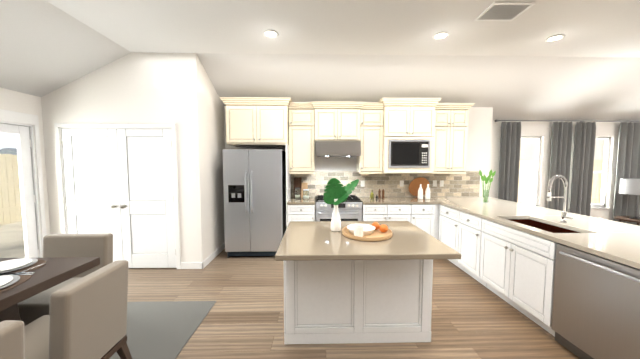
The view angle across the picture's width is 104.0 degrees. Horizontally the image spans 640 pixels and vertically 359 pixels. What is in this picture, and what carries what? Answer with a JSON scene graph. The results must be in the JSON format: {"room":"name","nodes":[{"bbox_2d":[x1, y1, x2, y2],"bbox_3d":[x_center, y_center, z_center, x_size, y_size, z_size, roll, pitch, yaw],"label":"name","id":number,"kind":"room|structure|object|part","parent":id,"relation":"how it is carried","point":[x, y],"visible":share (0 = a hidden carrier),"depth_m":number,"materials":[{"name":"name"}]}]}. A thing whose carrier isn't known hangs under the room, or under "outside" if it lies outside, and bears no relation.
{"room":"kitchen","nodes":[
{"label":"kitchen","id":0,"kind":"room"},
{"bbox_2d":[0,88,49,257],"bbox_3d":[-3.848,0.226,0.029,0.150,2.600,7.290,0,4,-1],"label":"wall","id":1,"kind":"structure","parent":0,"point":[12,100],"depth_m":3.35,"materials":[{"name":"paint"}]},
{"bbox_2d":[0,109,46,257],"bbox_3d":[-3.891,0.280,2.502,0.168,2.180,1.930,0,4,-1],"label":"sliding glass door","id":2,"kind":"structure","parent":1,"relation":"in","point":[24,133],"depth_m":3.32,"materials":[{"name":"paint"}]},
{"bbox_2d":[0,0,131,96],"bbox_3d":[-3.218,-1.230,-0.065,1.410,0.783,7.260,0,4,-1],"label":"ceiling","id":3,"kind":"structure","parent":0,"point":[46,47],"depth_m":2.84,"materials":[{"name":"paint"}]},
{"bbox_2d":[41,53,205,261],"bbox_3d":[-2.855,-0.300,3.579,2.285,3.200,0.120,0,4,-1],"label":"wall","id":4,"kind":"structure","parent":0,"point":[147,88],"depth_m":3.48,"materials":[{"name":"paint"}]},
{"bbox_2d":[62,129,123,261],"bbox_3d":[-3.226,0.291,3.540,0.754,2.002,0.099,0,4,-1],"label":"pantry door","id":5,"kind":"structure","parent":4,"relation":"in","point":[91,172],"depth_m":3.55,"materials":[{"name":"paint"}]},
{"bbox_2d":[54,123,180,268],"bbox_3d":[-2.848,0.258,3.600,1.654,2.085,0.128,0,4,-1],"label":"door frame","id":6,"kind":"structure","parent":4,"relation":"attached to","point":[61,177],"depth_m":3.50,"materials":[{"name":"paint"}]},
{"bbox_2d":[117,129,175,267],"bbox_3d":[-2.468,0.290,3.556,0.754,2.002,0.099,0,4,-1],"label":"pantry door","id":7,"kind":"structure","parent":4,"relation":"in","point":[146,190],"depth_m":3.57,"materials":[{"name":"paint"}]},
{"bbox_2d":[181,262,200,268],"bbox_3d":[-1.868,1.250,3.630,0.304,0.100,0.014,0,4,-1],"label":"baseboard","id":8,"kind":"structure","parent":4,"relation":"attached to","point":[184,265],"depth_m":3.62,"materials":[{"name":"paint"}]},
{"bbox_2d":[200,62,224,257],"bbox_3d":[-1.785,-0.338,4.190,0.120,3.200,1.060,0,4,-1],"label":"wall","id":9,"kind":"structure","parent":0,"point":[213,130],"depth_m":4.00,"materials":[{"name":"paint"}]},
{"bbox_2d":[201,243,224,268],"bbox_3d":[-1.715,1.217,4.148,0.014,0.100,1.044,0,4,-1],"label":"baseboard","id":10,"kind":"structure","parent":9,"relation":"attached to","point":[201,265],"depth_m":3.96,"materials":[{"name":"paint"}]},
{"bbox_2d":[46,0,639,56],"bbox_3d":[2.862,-1.575,-0.021,10.750,0.100,7.140,0,4,-1],"label":"ceiling","id":11,"kind":"structure","parent":0,"point":[598,28],"depth_m":2.78,"materials":[{"name":"paint"}]},
{"bbox_2d":[263,30,278,37],"bbox_3d":[-0.574,-1.705,2.925,0.176,0.012,0.170,0,4,-1],"label":"recessed light","id":12,"kind":"object","parent":11,"relation":"in","point":[268,33],"depth_m":2.91,"materials":[{"name":"paint"}]},
{"bbox_2d":[433,32,448,39],"bbox_3d":[1.434,-1.708,2.968,0.168,0.012,0.168,0,4,-1],"label":"recessed light","id":13,"kind":"object","parent":11,"relation":"in","point":[434,36],"depth_m":2.96,"materials":[{"name":"paint"}]},
{"bbox_2d":[474,2,535,20],"bbox_3d":[1.839,-1.678,2.507,0.400,0.012,0.300,0,4,-1],"label":"ceiling vent","id":14,"kind":"object","parent":11,"relation":"in","point":[500,11],"depth_m":2.49,"materials":[{"name":"white metal"}]},
{"bbox_3d":[1.839,-1.684,2.507,0.360,0.001,0.260,0,4,-1],"label":"back ceiling air vent","id":15,"kind":"part","parent":14,"relation":"part of","materials":[{"name":"white metal"}]},
{"bbox_2d":[545,34,564,41],"bbox_3d":[2.840,-1.711,3.020,0.176,0.012,0.182,0,4,-1],"label":"recessed light","id":16,"kind":"object","parent":11,"relation":"in","point":[556,37],"depth_m":3.02,"materials":[{"name":"paint"}]},
{"bbox_2d":[127,249,579,358],"bbox_3d":[2.141,1.531,0.933,12.160,0.120,8.680,0,4,-1],"label":"floor","id":17,"kind":"structure","parent":0,"point":[472,318],"depth_m":2.46,"materials":[{"name":"brown wood"}]},
{"bbox_2d":[109,301,215,358],"bbox_3d":[-2.325,1.452,1.145,2.420,0.012,3.200,0,4,-1],"label":"rug","id":18,"kind":"object","parent":17,"relation":"on","point":[162,330],"visible":0.33,"depth_m":2.33,"materials":[{"name":"grey fabric"}]},
{"bbox_2d":[0,320,24,358],"bbox_3d":[-1.582,1.035,0.884,0.631,0.850,0.495,0,4,2],"label":"chair","id":19,"kind":"object","parent":18,"relation":"on","point":[12,342],"visible":1,"depth_m":1.03,"materials":[{"name":"fabric"}]},
{"bbox_2d":[0,257,99,321],"bbox_3d":[-2.324,1.078,1.102,1.020,0.736,2.000,0,4,-1],"label":"dining table","id":20,"kind":"object","parent":18,"relation":"on","point":[54,271],"visible":0.68,"depth_m":1.73,"materials":[{"name":"brown wood"}]},
{"bbox_2d":[0,258,46,292],"bbox_3d":[-2.334,0.587,1.316,0.830,0.215,1.410,0,4,-1],"label":"tableware","id":21,"kind":"object","parent":20,"relation":"on","point":[14,272],"visible":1,"depth_m":1.80,"materials":[{"name":"white ceramic"}]},
{"bbox_2d":[17,233,112,325],"bbox_3d":[-2.265,0.957,2.115,0.615,0.850,0.631,0,4,-1],"label":"chair","id":22,"kind":"object","parent":18,"relation":"on","point":[37,306],"visible":0.25,"depth_m":2.30,"materials":[{"name":"fabric"}]},
{"bbox_2d":[24,260,131,358],"bbox_3d":[-1.625,0.995,1.522,0.631,0.850,0.495,0,4,-3],"label":"chair","id":23,"kind":"object","parent":18,"relation":"on","point":[86,318],"visible":0.98,"depth_m":1.46,"materials":[{"name":"fabric"}]},
{"bbox_3d":[-1.625,1.267,1.539,0.630,0.304,0.495,0,4,-3],"label":"frame","id":24,"kind":"part","parent":23,"relation":"part of","materials":[{"name":"brown wood"}]},
{"bbox_2d":[223,149,285,257],"bbox_3d":[-1.067,0.384,4.254,0.924,1.750,0.713,0,4,-1],"label":"fridge","id":25,"kind":"object","parent":17,"relation":"on","point":[254,182],"visible":0.96,"depth_m":3.96,"materials":[{"name":"metal"}]},
{"bbox_3d":[-1.320,0.161,3.939,0.252,0.255,0.012,0,4,-1],"label":"dispenser trim","id":26,"kind":"part","parent":25,"relation":"part of","materials":[{"name":"black plastic"}]},
{"bbox_2d":[288,205,314,223],"bbox_3d":[-0.309,0.819,4.347,0.439,0.870,0.627,0,4,-1],"label":"base cabinet","id":27,"kind":"object","parent":17,"relation":"on","point":[295,212],"depth_m":4.02,"materials":[{"name":"wood"}]},
{"bbox_2d":[288,197,314,204],"bbox_3d":[-0.311,0.365,4.316,0.446,0.040,0.631,0,4,-1],"label":"countertop","id":28,"kind":"structure","parent":27,"relation":"on","point":[291,200],"depth_m":4.09,"materials":[{"name":"beige stone"}]},
{"bbox_2d":[294,178,301,197],"bbox_3d":[-0.407,0.149,4.547,0.140,0.360,0.114,0,4,-1],"label":"cutting board","id":29,"kind":"object","parent":28,"relation":"on","point":[297,182],"visible":0.9,"depth_m":4.55,"materials":[{"name":"brown wood"}]},
{"bbox_2d":[295,189,308,199],"bbox_3d":[-0.316,0.256,4.356,0.260,0.170,0.110,1,4,12],"label":"jar","id":30,"kind":"object","parent":28,"relation":"on","point":[299,194],"visible":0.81,"depth_m":4.34,"materials":[{"name":"clear glass"}]},
{"bbox_2d":[301,183,307,197],"bbox_3d":[-0.317,0.194,4.552,0.180,0.270,0.084,0,4,-1],"label":"cutting board","id":31,"kind":"object","parent":28,"relation":"on","point":[304,185],"visible":0.52,"depth_m":4.55,"materials":[{"name":"brown wood"}]},
{"bbox_2d":[315,195,361,220],"bbox_3d":[0.300,0.771,4.321,0.755,0.930,0.686,0,4,-1],"label":"range","id":32,"kind":"object","parent":17,"relation":"on","point":[350,208],"visible":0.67,"depth_m":4.04,"materials":[{"name":"silver metal"}]},
{"bbox_3d":[0.307,0.541,3.998,0.681,0.025,0.071,0,4,-1],"label":"handle","id":33,"kind":"part","parent":32,"relation":"part of","materials":[{"name":"silver metal"}]},
{"bbox_3d":[0.306,0.664,4.042,0.615,0.558,0.008,0,4,-1],"label":"glass","id":34,"kind":"part","parent":32,"relation":"part of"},
{"bbox_2d":[316,197,361,201],"bbox_3d":[0.300,0.342,4.337,0.747,0.012,0.590,0,4,-1],"label":"cooktop","id":35,"kind":"object","parent":32,"relation":"in","point":[318,199],"depth_m":4.14,"materials":[{"name":"black metal"}]},
{"bbox_2d":[284,261,432,343],"bbox_3d":[0.319,0.942,2.405,1.258,0.870,0.616,0,4,-1],"label":"kitchen island","id":36,"kind":"object","parent":17,"relation":"on","point":[340,287],"depth_m":2.11,"materials":[{"name":"wood"}]},
{"bbox_2d":[275,221,460,260],"bbox_3d":[0.323,0.499,2.203,1.280,0.040,1.000,0,4,-1],"label":"island countertop","id":37,"kind":"structure","parent":36,"relation":"on","point":[302,240],"depth_m":1.91,"materials":[{"name":"beige stone"}]},
{"bbox_2d":[323,178,358,231],"bbox_3d":[0.194,0.228,2.289,0.327,0.489,0.147,0,4,-1],"label":"vase","id":38,"kind":"object","parent":37,"relation":"on","point":[335,193],"visible":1,"depth_m":2.27,"materials":[{"name":"ceramic"}]},
{"bbox_2d":[342,222,391,240],"bbox_3d":[0.410,0.430,2.190,0.432,0.096,0.432,0,4,-1],"label":"tray","id":39,"kind":"object","parent":37,"relation":"on","point":[375,231],"visible":1,"depth_m":2.12,"materials":[{"name":"brown wood"}]},
{"bbox_2d":[354,225,362,236],"bbox_3d":[0.322,0.431,2.088,0.080,0.085,0.080,0,4,-1],"label":"mug","id":40,"kind":"object","parent":39,"relation":"on","point":[358,229],"depth_m":2.05,"materials":[{"name":"ceramic"}]},
{"bbox_3d":[0.364,0.444,2.220,0.250,0.043,0.250,0,4,-1],"label":"dish","id":41,"kind":"part","parent":39,"relation":"part of","materials":[{"name":"white ceramic"}]},
{"bbox_2d":[362,201,415,225],"bbox_3d":[1.111,0.817,4.376,0.845,0.870,0.627,0,4,-1],"label":"base cabinet","id":42,"kind":"object","parent":17,"relation":"on","point":[369,212],"depth_m":4.05,"materials":[{"name":"wood"}]},
{"bbox_2d":[358,197,439,204],"bbox_3d":[1.307,0.363,4.350,1.243,0.040,0.631,0,4,-1],"label":"countertop","id":43,"kind":"structure","parent":42,"relation":"on","point":[367,200],"depth_m":4.09,"materials":[{"name":"beige stone"}]},
{"bbox_2d":[378,189,384,197],"bbox_3d":[1.098,0.252,4.468,0.113,0.165,0.048,0,4,-1],"label":"pepper mill","id":44,"kind":"object","parent":43,"relation":"on","point":[379,193],"visible":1,"depth_m":4.45,"materials":[{"name":"brown wood"}]},
{"bbox_2d":[418,184,422,198],"bbox_3d":[1.753,0.210,4.359,0.086,0.262,0.086,-1,4,-10],"label":"bottle","id":45,"kind":"object","parent":43,"relation":"on","point":[420,192],"depth_m":4.33,"materials":[{"name":"ceramic"}]},
{"bbox_2d":[425,184,430,198],"bbox_3d":[1.883,0.210,4.362,0.086,0.262,0.086,-1,4,-10],"label":"bottle","id":46,"kind":"object","parent":43,"relation":"on","point":[427,193],"depth_m":4.34,"materials":[{"name":"ceramic"}]},
{"bbox_2d":[416,205,435,237],"bbox_3d":[1.635,0.817,4.387,0.449,0.870,0.627,0,4,-1],"label":"base cabinet","id":47,"kind":"object","parent":17,"relation":"on","point":[425,214],"depth_m":4.07,"materials":[{"name":"wood"}]},
{"bbox_2d":[436,205,439,212],"bbox_3d":[2.209,0.815,4.412,0.698,0.870,0.601,0,4,-1],"label":"base cabinet","id":48,"kind":"object","parent":17,"relation":"on","point":[437,206],"depth_m":4.08,"materials":[{"name":"wood"}]},
{"bbox_2d":[436,205,455,261],"bbox_3d":[2.258,0.855,3.780,0.626,0.870,0.618,0,4,-1],"label":"base cabinet","id":49,"kind":"object","parent":17,"relation":"on","point":[446,219],"depth_m":3.84,"materials":[{"name":"wood"}]},
{"bbox_2d":[452,209,495,281],"bbox_3d":[2.268,0.885,3.299,0.626,0.870,0.590,0,4,-1],"label":"base cabinet","id":50,"kind":"object","parent":17,"relation":"on","point":[471,230],"depth_m":3.23,"materials":[{"name":"wood"}]},
{"bbox_2d":[432,197,639,268],"bbox_3d":[2.572,0.466,2.721,1.220,0.040,3.946,0,4,-1],"label":"countertop","id":51,"kind":"structure","parent":50,"relation":"on","point":[619,242],"depth_m":2.50,"materials":[{"name":"beige stone"}]},
{"bbox_2d":[409,177,429,196],"bbox_3d":[1.813,0.138,4.571,0.380,0.365,0.133,0,4,-1],"label":"cutting board","id":52,"kind":"object","parent":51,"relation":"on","point":[414,184],"visible":0.79,"depth_m":4.55,"materials":[{"name":"brown wood"}]},
{"bbox_2d":[479,169,495,202],"bbox_3d":[2.643,0.102,3.937,0.238,0.532,0.153,0,4,-1],"label":"flower vase","id":53,"kind":"object","parent":51,"relation":"on","point":[484,178],"visible":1,"depth_m":3.93,"materials":[{"name":"clear glass"}]},
{"bbox_3d":[2.617,0.267,3.950,0.084,0.200,0.084,0,4,-1],"label":"glass","id":54,"kind":"part","parent":53,"relation":"part of","materials":[{"name":"clear glass"}]},
{"bbox_2d":[507,219,579,232],"bbox_3d":[2.282,0.594,2.606,0.417,0.199,0.735,0,4,-1],"label":"sink basin","id":55,"kind":"object","parent":51,"relation":"in","point":[540,224],"depth_m":2.74,"materials":[{"name":"brown metal"}]},
{"bbox_2d":[546,175,572,222],"bbox_3d":[2.468,0.203,2.568,0.220,0.503,0.118,0,4,-1],"label":"faucet","id":56,"kind":"object","parent":51,"relation":"on","point":[564,217],"visible":1,"depth_m":2.59,"materials":[{"name":"silver metal"}]},
{"bbox_2d":[480,237,615,336],"bbox_3d":[2.282,1.032,2.640,0.626,0.660,0.989,0,4,-1],"label":"base cabinet","id":57,"kind":"object","parent":17,"relation":"on","point":[506,249],"depth_m":2.45,"materials":[{"name":"wood"}]},
{"bbox_2d":[551,243,639,358],"bbox_3d":[2.264,0.984,1.808,0.656,0.862,0.642,0,4,-1],"label":"dishwasher","id":58,"kind":"object","parent":17,"relation":"on","point":[596,308],"visible":0.98,"depth_m":1.80,"materials":[{"name":"metal"}]},
{"bbox_3d":[1.964,0.610,1.778,0.056,0.033,0.557,0,4,-1],"label":"handle","id":59,"kind":"part","parent":58,"relation":"part of","materials":[{"name":"silver metal"}]},
{"bbox_2d":[614,216,639,225],"bbox_3d":[5.942,0.986,4.716,0.540,0.490,0.540,0,4,-1],"label":"side table","id":60,"kind":"object","parent":17,"relation":"on","point":[623,218],"visible":0.44,"depth_m":4.74,"materials":[{"name":"brown wood"}]},
{"bbox_2d":[619,178,639,219],"bbox_3d":[5.942,0.367,4.677,0.453,0.749,0.453,0,4,-1],"label":"table lamp","id":61,"kind":"object","parent":60,"relation":"on","point":[631,186],"visible":1,"depth_m":4.65,"materials":[{"name":"fabric"}]},
{"bbox_3d":[5.942,0.133,4.662,0.453,0.280,0.453,0,4,-1],"label":"lamp shade","id":62,"kind":"part","parent":61,"relation":"part of","materials":[{"name":"white fabric"}]},
{"bbox_3d":[5.942,0.471,4.683,0.160,0.540,0.160,0,4,-1],"label":"stem","id":63,"kind":"part","parent":61,"relation":"part of","materials":[{"name":"metal"}]},
{"bbox_2d":[224,106,492,196],"bbox_3d":[0.664,-0.282,4.881,5.045,3.000,0.510,0,4,-1],"label":"wall","id":64,"kind":"structure","parent":0,"point":[479,136],"depth_m":4.63,"materials":[{"name":"paint"}]},
{"bbox_2d":[224,101,287,148],"bbox_3d":[-1.036,-0.922,4.305,0.995,0.670,0.484,0,4,-1],"label":"upper cabinet","id":65,"kind":"object","parent":64,"relation":"attached to","point":[248,123],"depth_m":4.07,"materials":[{"name":"wood"}]},
{"bbox_2d":[288,105,315,172],"bbox_3d":[-0.313,-0.683,4.400,0.438,1.092,0.354,0,4,-1],"label":"upper cabinet","id":66,"kind":"object","parent":64,"relation":"attached to","point":[301,147],"depth_m":4.23,"materials":[{"name":"wood"}]},
{"bbox_2d":[312,105,359,140],"bbox_3d":[0.290,-0.942,4.372,0.767,0.572,0.404,0,4,-1],"label":"upper cabinet","id":67,"kind":"object","parent":64,"relation":"attached to","point":[329,122],"depth_m":4.17,"materials":[{"name":"wood"}]},
{"bbox_2d":[316,141,360,156],"bbox_3d":[0.298,-0.523,4.351,0.750,0.252,0.468,0,4,-1],"label":"range hood","id":68,"kind":"object","parent":67,"relation":"attached to","point":[338,148],"visible":1,"depth_m":4.13,"materials":[{"name":"silver metal"}]},
{"bbox_2d":[356,105,379,172],"bbox_3d":[0.873,-0.685,4.425,0.400,1.092,0.354,0,4,-1],"label":"upper cabinet","id":69,"kind":"object","parent":64,"relation":"attached to","point":[369,160],"depth_m":4.25,"materials":[{"name":"wood"}]},
{"bbox_2d":[380,101,439,172],"bbox_3d":[1.495,-0.693,4.387,0.950,1.163,0.454,0,4,-1],"label":"upper cabinet","id":70,"kind":"object","parent":64,"relation":"attached to","point":[409,130],"depth_m":4.18,"materials":[{"name":"wood"}]},
{"bbox_2d":[388,140,429,167],"bbox_3d":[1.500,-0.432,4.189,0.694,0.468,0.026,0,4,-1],"label":"microwave","id":71,"kind":"object","parent":70,"relation":"in","point":[401,153],"depth_m":4.18,"materials":[{"name":"black metal"}]},
{"bbox_2d":[440,105,471,172],"bbox_3d":[2.220,-0.687,4.453,0.610,1.092,0.354,0,4,-1],"label":"upper cabinet","id":72,"kind":"object","parent":64,"relation":"attached to","point":[453,118],"depth_m":4.28,"materials":[{"name":"wood"}]},
{"bbox_2d":[196,53,639,120],"bbox_3d":[3.149,-1.488,4.341,9.995,0.824,1.540,0,4,-1],"label":"ceiling slope","id":73,"kind":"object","parent":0,"point":[548,88],"visible":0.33,"depth_m":3.98,"materials":[{"name":"paint"}]},
{"bbox_2d":[492,221,555,256],"bbox_3d":[2.077,0.594,2.601,0.006,0.199,0.735,0,4,-1],"label":"drawer front","id":74,"kind":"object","parent":0,"relation":"attached to","point":[513,233],"depth_m":2.41,"materials":[{"name":"white wood"}]},
{"bbox_2d":[489,120,629,220],"bbox_3d":[5.656,-0.250,5.168,4.950,2.900,0.150,0,4,-1],"label":"wall","id":75,"kind":"structure","parent":0,"point":[543,129],"depth_m":5.06,"materials":[{"name":"paint"}]},
{"bbox_2d":[518,136,540,205],"bbox_3d":[4.102,-0.134,5.113,0.860,1.485,0.130,0,4,-1],"label":"window","id":76,"kind":"structure","parent":75,"relation":"in","point":[537,171],"depth_m":5.13,"materials":[{"name":"paint"}]},
{"bbox_2d":[495,120,639,121],"bbox_3d":[5.689,-1.154,4.973,4.530,0.040,0.124,0,4,-1],"label":"curtain rod","id":77,"kind":"object","parent":75,"relation":"attached to","point":[568,120],"visible":0.94,"depth_m":4.91,"materials":[{"name":"metal"}]},
{"bbox_2d":[498,122,520,201],"bbox_3d":[3.745,0.031,4.965,0.384,2.325,0.086,0,4,-1],"label":"curtain","id":78,"kind":"object","parent":77,"relation":"hanging from","point":[509,160],"visible":0.62,"depth_m":4.93,"materials":[{"name":"grey fabric"}]},
{"bbox_2d":[548,122,572,211],"bbox_3d":[4.770,0.029,4.987,0.374,2.325,0.086,0,4,-1],"label":"curtain","id":79,"kind":"object","parent":77,"relation":"hanging from","point":[561,147],"visible":0.65,"depth_m":4.95,"materials":[{"name":"grey fabric"}]},
{"bbox_2d":[570,122,595,215],"bbox_3d":[5.235,0.029,4.996,0.384,2.325,0.086,0,4,-1],"label":"curtain","id":80,"kind":"object","parent":77,"relation":"hanging from","point":[583,165],"visible":0.81,"depth_m":4.97,"materials":[{"name":"grey fabric"}]},
{"bbox_2d":[613,122,639,224],"bbox_3d":[6.195,0.028,5.016,0.503,2.325,0.086,0,4,-1],"label":"curtain","id":81,"kind":"object","parent":77,"relation":"hanging from","point":[628,160],"visible":0.6,"depth_m":4.99,"materials":[{"name":"grey fabric"}]},
{"bbox_2d":[569,137,610,208],"bbox_3d":[5.542,-0.136,5.143,0.860,1.485,0.130,0,4,-1],"label":"window","id":82,"kind":"structure","parent":75,"relation":"in","point":[605,171],"depth_m":5.17,"materials":[{"name":"paint"}]},
{"bbox_3d":[5.541,-0.153,5.174,0.720,1.375,0.005,0,4,-1],"label":"glass","id":83,"kind":"part","parent":82,"relation":"part of","materials":[{"name":"clear glass"}]},
{"label":"outside","id":84,"kind":"structure","parent":0,"visible":0},
{"bbox_2d":[0,221,24,257],"bbox_3d":[-31.567,-3.369,79.105,180.000,0.100,280.000,0,4,-1],"label":"ground","id":85,"kind":"structure","parent":84,"point":[14,240],"depth_m":5.11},
{"bbox_2d":[0,148,17,154],"bbox_3d":[-81.452,-5.861,72.896,14.800,5.660,16.600,0,4,-1],"label":"house","id":86,"kind":"structure","parent":85,"relation":"on","point":[9,151],"depth_m":64.50,"materials":[{"name":"white"}]},
{"bbox_2d":[0,154,22,224],"bbox_3d":[-8.140,0.497,2.667,0.058,1.845,18.000,0,4,-1],"label":"fence","id":87,"kind":"object","parent":85,"relation":"on","point":[8,196],"depth_m":6.63,"materials":[{"name":"brown wood"}]},
{"bbox_2d":[518,160,602,203],"bbox_3d":[1.863,0.187,8.440,20.100,1.735,0.058,0,4,-1],"label":"fence","id":88,"kind":"object","parent":85,"relation":"on","point":[530,186],"depth_m":8.57,"materials":[{"name":"brown wood"}]},
{"bbox_2d":[520,139,604,159],"bbox_3d":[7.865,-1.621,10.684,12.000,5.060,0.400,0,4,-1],"label":"brick house","id":89,"kind":"structure","parent":85,"relation":"on","point":[524,149],"depth_m":10.54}
]}

